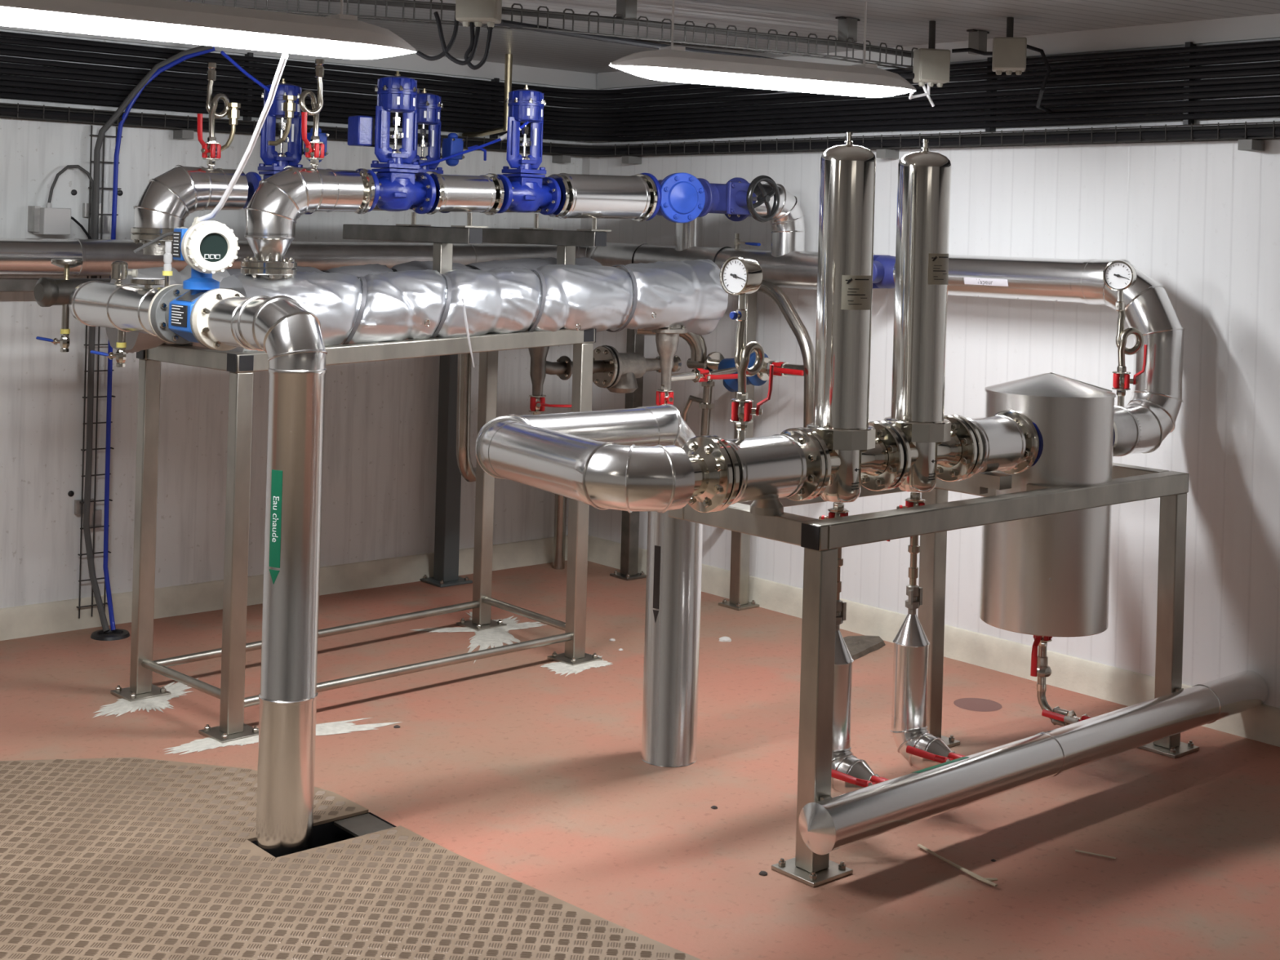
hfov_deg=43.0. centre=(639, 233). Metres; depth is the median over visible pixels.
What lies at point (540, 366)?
pipe fitting
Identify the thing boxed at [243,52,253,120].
comb
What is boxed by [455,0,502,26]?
junction box
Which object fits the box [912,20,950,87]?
junction box
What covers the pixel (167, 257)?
probe
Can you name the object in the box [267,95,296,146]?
brass fitting
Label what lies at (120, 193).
plug
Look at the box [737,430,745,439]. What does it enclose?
pipe nipple
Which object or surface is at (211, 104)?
pigtail siphon
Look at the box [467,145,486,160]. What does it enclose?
air line
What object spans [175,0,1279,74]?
ceiling
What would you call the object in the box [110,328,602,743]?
stand
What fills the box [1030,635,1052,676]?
valve
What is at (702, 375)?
valve
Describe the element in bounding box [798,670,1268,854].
pipe
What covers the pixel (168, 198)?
pipe
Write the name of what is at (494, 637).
grout patch
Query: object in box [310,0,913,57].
cable
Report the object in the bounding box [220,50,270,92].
air line
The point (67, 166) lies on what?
cable
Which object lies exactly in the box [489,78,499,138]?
comb
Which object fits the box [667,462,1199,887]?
frame
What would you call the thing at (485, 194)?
spool
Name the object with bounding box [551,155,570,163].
bracket
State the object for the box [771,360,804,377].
valve
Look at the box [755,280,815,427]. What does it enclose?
bypass bend
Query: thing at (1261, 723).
baseboard
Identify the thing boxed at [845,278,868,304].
print
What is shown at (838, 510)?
valve
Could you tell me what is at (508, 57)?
pipe
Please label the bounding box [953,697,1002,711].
floor patch
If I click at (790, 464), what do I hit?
spool
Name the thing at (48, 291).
valve
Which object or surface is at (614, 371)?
pipe fitting
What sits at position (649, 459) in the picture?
pipe
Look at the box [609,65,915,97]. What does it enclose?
diffuser
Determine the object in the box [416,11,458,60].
cable loop
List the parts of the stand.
plate, leg, rail, plate, leg, rail, rail, plate, leg, rail, plate, leg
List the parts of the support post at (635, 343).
plate, post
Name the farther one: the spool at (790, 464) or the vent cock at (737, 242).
the vent cock at (737, 242)
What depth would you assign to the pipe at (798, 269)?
7.16 m
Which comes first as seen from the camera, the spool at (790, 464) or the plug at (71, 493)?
the spool at (790, 464)
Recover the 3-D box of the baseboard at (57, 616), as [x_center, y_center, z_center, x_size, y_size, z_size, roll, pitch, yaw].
[-2.937,1.509,5.926,7.030,0.118,0.035,2,0,-41]
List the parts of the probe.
stem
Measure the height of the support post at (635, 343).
1.445 m
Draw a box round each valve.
[34,258,111,306]
[197,113,221,165]
[243,78,328,214]
[301,111,324,165]
[347,71,435,213]
[408,88,465,213]
[497,84,560,214]
[528,394,571,414]
[640,173,707,222]
[655,384,673,405]
[691,368,737,382]
[697,175,779,222]
[730,364,773,430]
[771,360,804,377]
[818,502,848,519]
[831,768,888,787]
[872,254,895,288]
[886,492,925,541]
[906,745,965,763]
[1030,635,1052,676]
[1041,709,1091,721]
[1048,706,1078,726]
[1111,344,1147,395]
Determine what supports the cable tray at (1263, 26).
attached to the wall at (1201, 220)
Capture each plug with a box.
[67,490,74,496]
[71,189,76,195]
[117,190,123,195]
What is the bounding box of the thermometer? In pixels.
[130,277,164,287]
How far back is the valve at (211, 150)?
5.63 m
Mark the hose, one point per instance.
(180, 60)
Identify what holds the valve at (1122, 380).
attached to the pipe nipple at (1120, 398)
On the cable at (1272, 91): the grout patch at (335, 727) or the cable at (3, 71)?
the cable at (3, 71)
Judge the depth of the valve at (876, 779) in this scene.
4.41 m
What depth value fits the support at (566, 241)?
6.47 m
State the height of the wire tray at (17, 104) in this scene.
0.058 m
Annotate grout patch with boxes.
[93,678,198,717]
[164,717,402,755]
[410,611,546,663]
[540,653,612,676]
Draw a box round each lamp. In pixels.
[0,0,416,58]
[609,0,915,97]
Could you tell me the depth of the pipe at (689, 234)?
7.39 m
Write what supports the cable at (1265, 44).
on the cable at (1267, 51)
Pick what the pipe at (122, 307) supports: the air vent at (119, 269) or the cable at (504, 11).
the air vent at (119, 269)
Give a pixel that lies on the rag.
(858, 646)
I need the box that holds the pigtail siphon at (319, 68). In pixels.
[298,58,324,136]
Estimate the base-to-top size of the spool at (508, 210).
0.149 m
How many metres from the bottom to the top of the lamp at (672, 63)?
0.321 m
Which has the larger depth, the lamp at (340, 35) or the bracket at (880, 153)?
the bracket at (880, 153)
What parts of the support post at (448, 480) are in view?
plate, post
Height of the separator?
0.799 m
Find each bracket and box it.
[173,129,193,139]
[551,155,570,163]
[616,0,637,19]
[622,155,641,164]
[835,16,860,42]
[875,149,898,159]
[966,29,989,54]
[1237,139,1264,151]
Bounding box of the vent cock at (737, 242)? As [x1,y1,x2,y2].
[733,233,760,249]
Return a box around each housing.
[800,132,904,502]
[879,139,977,492]
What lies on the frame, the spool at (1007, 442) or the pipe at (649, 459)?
the spool at (1007, 442)
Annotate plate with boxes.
[0,757,701,959]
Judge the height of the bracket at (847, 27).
0.086 m
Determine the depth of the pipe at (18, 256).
6.74 m
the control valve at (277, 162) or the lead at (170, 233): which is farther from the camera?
the control valve at (277, 162)
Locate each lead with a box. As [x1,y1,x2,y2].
[71,216,91,239]
[133,231,173,253]
[908,82,929,99]
[922,84,934,106]
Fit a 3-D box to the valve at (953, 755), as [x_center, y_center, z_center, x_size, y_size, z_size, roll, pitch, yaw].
[0.858,1.510,4.638,0.194,0.062,0.086,2,0,7]
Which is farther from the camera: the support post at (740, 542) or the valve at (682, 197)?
the support post at (740, 542)
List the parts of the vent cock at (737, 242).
lever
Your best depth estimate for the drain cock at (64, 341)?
5.52 m
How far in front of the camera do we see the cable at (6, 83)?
6.64 m
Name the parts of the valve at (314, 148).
lever, stem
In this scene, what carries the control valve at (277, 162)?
attached to the pipe at (168, 198)
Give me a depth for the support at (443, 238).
6.08 m
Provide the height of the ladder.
1.975 m
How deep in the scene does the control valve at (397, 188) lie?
5.67 m
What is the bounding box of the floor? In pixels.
[0,560,1279,959]
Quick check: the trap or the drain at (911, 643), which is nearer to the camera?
the drain at (911, 643)
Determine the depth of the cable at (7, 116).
6.53 m
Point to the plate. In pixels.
(110, 858)
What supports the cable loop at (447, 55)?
hanging from the junction box at (480, 12)
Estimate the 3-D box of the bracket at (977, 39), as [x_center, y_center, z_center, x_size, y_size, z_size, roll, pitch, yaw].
[1.275,-0.720,6.137,0.100,0.086,0.050,2,0,-41]
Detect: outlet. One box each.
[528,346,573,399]
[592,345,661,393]
[655,333,695,390]
[709,366,737,374]
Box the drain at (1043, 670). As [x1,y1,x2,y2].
[1036,645,1078,718]
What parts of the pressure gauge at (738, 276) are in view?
knob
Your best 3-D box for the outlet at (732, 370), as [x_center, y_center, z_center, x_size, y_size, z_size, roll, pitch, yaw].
[0.313,0.574,6.810,0.098,0.028,0.184,2,0,42]
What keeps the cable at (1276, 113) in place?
on the wire tray at (17, 104)
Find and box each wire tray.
[0,102,1279,156]
[191,0,917,70]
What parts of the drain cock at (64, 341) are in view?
lever, stem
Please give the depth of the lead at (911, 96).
5.87 m
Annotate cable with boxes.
[0,31,1279,93]
[0,37,1279,98]
[0,43,1279,103]
[0,48,1279,108]
[0,55,1279,113]
[0,62,1279,117]
[0,67,1279,122]
[0,74,1279,127]
[0,80,1279,132]
[0,86,1279,137]
[0,92,1279,141]
[0,104,1279,148]
[0,106,1279,155]
[7,115,894,155]
[47,164,93,239]
[83,44,213,632]
[197,53,288,222]
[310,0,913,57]
[486,19,914,78]
[951,48,992,55]
[1026,44,1052,113]
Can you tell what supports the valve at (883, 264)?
attached to the pipe at (798, 269)
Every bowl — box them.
[819,449,862,502]
[897,442,937,492]
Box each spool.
[372,204,384,210]
[426,171,504,215]
[504,208,539,213]
[547,173,657,221]
[704,427,825,511]
[948,409,1039,480]
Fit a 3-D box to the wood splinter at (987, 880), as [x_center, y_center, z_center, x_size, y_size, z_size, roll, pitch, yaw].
[0.833,1.663,4.280,0.037,0.012,0.312,2,0,-33]
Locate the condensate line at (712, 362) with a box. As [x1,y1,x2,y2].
[686,351,804,380]
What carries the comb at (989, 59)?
attached to the cable at (2, 89)
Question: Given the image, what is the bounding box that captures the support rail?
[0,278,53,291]
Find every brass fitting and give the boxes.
[220,102,240,151]
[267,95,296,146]
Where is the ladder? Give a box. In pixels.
[74,125,122,617]
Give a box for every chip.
[719,636,731,641]
[759,871,767,875]
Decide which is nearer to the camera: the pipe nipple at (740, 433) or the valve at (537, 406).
the pipe nipple at (740, 433)
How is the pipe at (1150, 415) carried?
attached to the separator
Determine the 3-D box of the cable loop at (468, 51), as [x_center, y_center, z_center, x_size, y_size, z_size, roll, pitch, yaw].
[-0.477,-0.553,4.807,0.084,0.143,0.023,2,0,1]
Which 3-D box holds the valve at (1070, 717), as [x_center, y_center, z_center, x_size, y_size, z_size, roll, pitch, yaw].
[1.338,1.531,5.099,0.086,0.062,0.172,2,0,1]
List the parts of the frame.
plate, leg, corner plate, leg, plate, plate, leg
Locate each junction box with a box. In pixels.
[27,202,71,235]
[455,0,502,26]
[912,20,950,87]
[991,17,1026,75]
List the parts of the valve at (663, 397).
stem, lever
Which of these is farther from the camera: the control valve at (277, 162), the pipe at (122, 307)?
the control valve at (277, 162)
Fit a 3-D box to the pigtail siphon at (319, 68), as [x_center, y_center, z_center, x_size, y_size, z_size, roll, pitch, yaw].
[-1.113,-0.450,5.485,0.060,0.277,0.088,2,0,37]
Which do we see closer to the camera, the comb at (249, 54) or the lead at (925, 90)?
the lead at (925, 90)
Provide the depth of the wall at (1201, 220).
6.00 m
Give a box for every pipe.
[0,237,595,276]
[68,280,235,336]
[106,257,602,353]
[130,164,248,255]
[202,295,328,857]
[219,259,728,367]
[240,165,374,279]
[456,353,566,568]
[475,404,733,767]
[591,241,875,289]
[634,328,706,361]
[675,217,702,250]
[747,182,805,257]
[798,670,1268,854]
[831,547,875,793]
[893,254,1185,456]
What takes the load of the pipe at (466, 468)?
on the floor
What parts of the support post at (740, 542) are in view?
plate, post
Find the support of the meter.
attached to the pipe at (291, 336)
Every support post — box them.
[419,354,472,587]
[609,328,646,580]
[718,291,759,610]
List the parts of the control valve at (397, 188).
plate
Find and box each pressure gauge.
[719,256,764,392]
[1102,260,1143,366]
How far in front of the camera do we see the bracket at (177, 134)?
6.72 m
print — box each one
[171,305,183,324]
[173,233,178,255]
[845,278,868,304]
[931,256,947,279]
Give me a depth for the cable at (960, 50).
5.86 m
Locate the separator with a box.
[979,372,1115,636]
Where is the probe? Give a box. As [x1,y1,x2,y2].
[162,241,173,287]
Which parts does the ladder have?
fixing plate, fixing plate, fixing plate, fixing plate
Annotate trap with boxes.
[717,351,768,391]
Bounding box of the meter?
[147,216,244,351]
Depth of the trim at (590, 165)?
8.19 m
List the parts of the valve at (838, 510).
stem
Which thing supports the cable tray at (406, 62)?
attached to the wall at (381, 417)
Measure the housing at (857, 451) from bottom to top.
1.033 m
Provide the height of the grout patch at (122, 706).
0.006 m
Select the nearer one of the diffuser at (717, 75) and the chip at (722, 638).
the diffuser at (717, 75)
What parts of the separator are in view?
lid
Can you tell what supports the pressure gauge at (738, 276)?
on the valve at (742, 411)
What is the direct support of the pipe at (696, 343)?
attached to the condensate line at (712, 362)
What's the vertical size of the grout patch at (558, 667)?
0.006 m
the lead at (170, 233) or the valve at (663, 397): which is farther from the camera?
the valve at (663, 397)
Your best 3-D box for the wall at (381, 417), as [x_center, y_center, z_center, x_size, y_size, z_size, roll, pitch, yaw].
[-2.949,0.343,5.977,7.230,2.450,0.100,2,0,-41]
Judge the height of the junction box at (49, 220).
0.124 m
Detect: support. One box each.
[342,212,488,274]
[481,213,611,264]
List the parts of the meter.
type plate, name plate, plate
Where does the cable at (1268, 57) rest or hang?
attached to the wall at (1201, 220)
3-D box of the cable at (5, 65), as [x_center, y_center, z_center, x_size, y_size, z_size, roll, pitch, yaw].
[-0.265,-0.587,2.924,6.981,0.027,7.936,2,0,-41]
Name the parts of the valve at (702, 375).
stem, lever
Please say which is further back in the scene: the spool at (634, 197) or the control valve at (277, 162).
the spool at (634, 197)
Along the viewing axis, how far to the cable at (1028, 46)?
5.76 m
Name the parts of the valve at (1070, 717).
lever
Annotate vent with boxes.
[111,261,137,284]
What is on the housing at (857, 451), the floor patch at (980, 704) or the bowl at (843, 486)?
the bowl at (843, 486)
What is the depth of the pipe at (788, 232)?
6.91 m
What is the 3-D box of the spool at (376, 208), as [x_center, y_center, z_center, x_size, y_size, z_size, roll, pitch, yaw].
[-1.042,-0.151,6.055,0.307,0.143,0.138,2,0,-41]
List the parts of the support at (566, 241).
shoe rod, shoe plate, post, shoe rod, shoe plate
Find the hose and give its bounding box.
[102,46,215,631]
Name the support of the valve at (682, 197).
attached to the spool at (634, 197)
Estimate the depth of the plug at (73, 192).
6.49 m
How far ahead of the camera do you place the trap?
7.05 m
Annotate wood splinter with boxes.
[917,844,997,886]
[1075,849,1115,859]
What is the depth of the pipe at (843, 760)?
4.50 m
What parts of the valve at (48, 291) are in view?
stem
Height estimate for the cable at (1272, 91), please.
0.028 m
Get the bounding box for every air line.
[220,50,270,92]
[419,121,530,166]
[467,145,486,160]
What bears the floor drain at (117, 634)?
on the floor
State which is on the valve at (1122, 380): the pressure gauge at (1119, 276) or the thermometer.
the pressure gauge at (1119, 276)
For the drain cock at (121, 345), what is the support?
attached to the pipe at (122, 307)
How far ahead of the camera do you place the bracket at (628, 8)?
5.41 m
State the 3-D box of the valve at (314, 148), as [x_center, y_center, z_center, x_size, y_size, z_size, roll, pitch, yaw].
[-1.109,-0.317,5.484,0.060,0.175,0.111,2,0,18]
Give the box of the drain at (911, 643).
[889,535,951,769]
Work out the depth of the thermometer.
5.00 m
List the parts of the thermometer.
stem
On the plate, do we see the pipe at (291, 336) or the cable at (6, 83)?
the pipe at (291, 336)
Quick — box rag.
[843,635,884,660]
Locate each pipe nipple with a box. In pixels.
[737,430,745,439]
[1117,395,1124,406]
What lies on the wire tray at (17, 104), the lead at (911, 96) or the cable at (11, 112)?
the cable at (11, 112)
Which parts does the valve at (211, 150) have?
lever, stem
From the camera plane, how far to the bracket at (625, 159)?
7.92 m
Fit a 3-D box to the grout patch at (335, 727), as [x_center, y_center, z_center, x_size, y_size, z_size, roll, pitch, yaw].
[-1.157,1.615,5.264,0.789,0.006,0.183,2,0,-29]
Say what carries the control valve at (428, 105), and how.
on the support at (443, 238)
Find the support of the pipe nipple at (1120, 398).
attached to the pipe at (1150, 415)
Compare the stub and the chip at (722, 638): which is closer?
the chip at (722, 638)
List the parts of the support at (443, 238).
shoe rod, shoe plate, post, shoe plate, shoe rod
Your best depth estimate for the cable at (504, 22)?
5.38 m
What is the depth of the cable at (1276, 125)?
6.60 m
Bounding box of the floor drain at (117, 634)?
[90,628,129,640]
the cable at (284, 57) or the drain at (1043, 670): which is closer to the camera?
the cable at (284, 57)
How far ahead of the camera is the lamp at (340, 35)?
3.92 m
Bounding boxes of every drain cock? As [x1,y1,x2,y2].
[35,304,70,352]
[89,329,126,367]
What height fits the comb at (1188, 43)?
0.290 m
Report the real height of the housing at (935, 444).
1.033 m
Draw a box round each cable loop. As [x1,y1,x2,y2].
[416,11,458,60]
[433,11,479,65]
[463,22,493,70]
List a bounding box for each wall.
[0,29,592,608]
[588,38,1279,708]
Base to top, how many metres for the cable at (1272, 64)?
0.026 m
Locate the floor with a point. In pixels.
(537, 777)
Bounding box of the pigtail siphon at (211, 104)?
[205,62,230,137]
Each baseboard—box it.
[0,534,568,640]
[587,535,1279,746]
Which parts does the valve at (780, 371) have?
lever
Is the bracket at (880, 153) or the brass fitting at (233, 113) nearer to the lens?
the brass fitting at (233, 113)
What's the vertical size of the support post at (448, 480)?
1.365 m
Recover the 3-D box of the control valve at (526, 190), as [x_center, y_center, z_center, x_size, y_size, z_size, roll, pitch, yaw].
[-0.432,-0.313,6.091,0.242,0.484,0.153,2,0,-41]
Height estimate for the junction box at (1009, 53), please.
0.202 m
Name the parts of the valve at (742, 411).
stem, lever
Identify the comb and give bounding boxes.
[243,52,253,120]
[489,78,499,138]
[985,57,996,131]
[1182,41,1195,124]
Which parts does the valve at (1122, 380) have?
stem, lever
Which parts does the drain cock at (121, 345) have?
lever, stem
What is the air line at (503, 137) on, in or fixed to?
attached to the control valve at (526, 190)
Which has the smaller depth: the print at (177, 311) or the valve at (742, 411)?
the valve at (742, 411)
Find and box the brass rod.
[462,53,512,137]
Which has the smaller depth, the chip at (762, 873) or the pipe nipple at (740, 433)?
the chip at (762, 873)
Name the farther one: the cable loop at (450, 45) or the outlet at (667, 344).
the outlet at (667, 344)
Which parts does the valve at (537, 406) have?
lever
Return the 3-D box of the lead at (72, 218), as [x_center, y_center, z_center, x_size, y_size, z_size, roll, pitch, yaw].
[-2.227,-0.023,6.450,0.014,0.098,0.115,2,0,36]
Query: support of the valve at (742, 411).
attached to the pipe nipple at (740, 433)
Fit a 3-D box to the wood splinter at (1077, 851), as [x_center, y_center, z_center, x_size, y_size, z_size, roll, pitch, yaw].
[1.231,1.679,4.392,0.108,0.004,0.008,2,0,27]
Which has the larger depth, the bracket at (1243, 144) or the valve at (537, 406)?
the valve at (537, 406)
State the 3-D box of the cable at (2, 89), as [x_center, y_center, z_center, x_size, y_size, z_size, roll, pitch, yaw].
[-0.267,-0.493,2.924,6.981,0.026,7.936,2,0,-41]
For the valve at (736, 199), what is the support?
attached to the pipe at (788, 232)
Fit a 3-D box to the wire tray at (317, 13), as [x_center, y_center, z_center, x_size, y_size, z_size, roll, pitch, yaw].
[-0.220,-0.692,5.424,2.925,0.077,0.259,2,0,-26]
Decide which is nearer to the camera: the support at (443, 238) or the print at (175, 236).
the print at (175, 236)
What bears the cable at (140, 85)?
attached to the ladder
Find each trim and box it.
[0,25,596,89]
[580,156,599,521]
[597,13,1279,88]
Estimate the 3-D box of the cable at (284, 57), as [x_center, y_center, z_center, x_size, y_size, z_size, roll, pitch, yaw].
[-1.089,-0.243,4.487,0.056,0.440,0.836,2,0,-29]
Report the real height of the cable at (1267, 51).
0.026 m
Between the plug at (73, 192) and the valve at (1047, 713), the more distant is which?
the plug at (73, 192)
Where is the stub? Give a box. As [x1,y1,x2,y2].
[682,379,715,435]
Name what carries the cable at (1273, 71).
on the cable at (5, 65)
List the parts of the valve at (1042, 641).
lever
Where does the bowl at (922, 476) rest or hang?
on the housing at (935, 444)

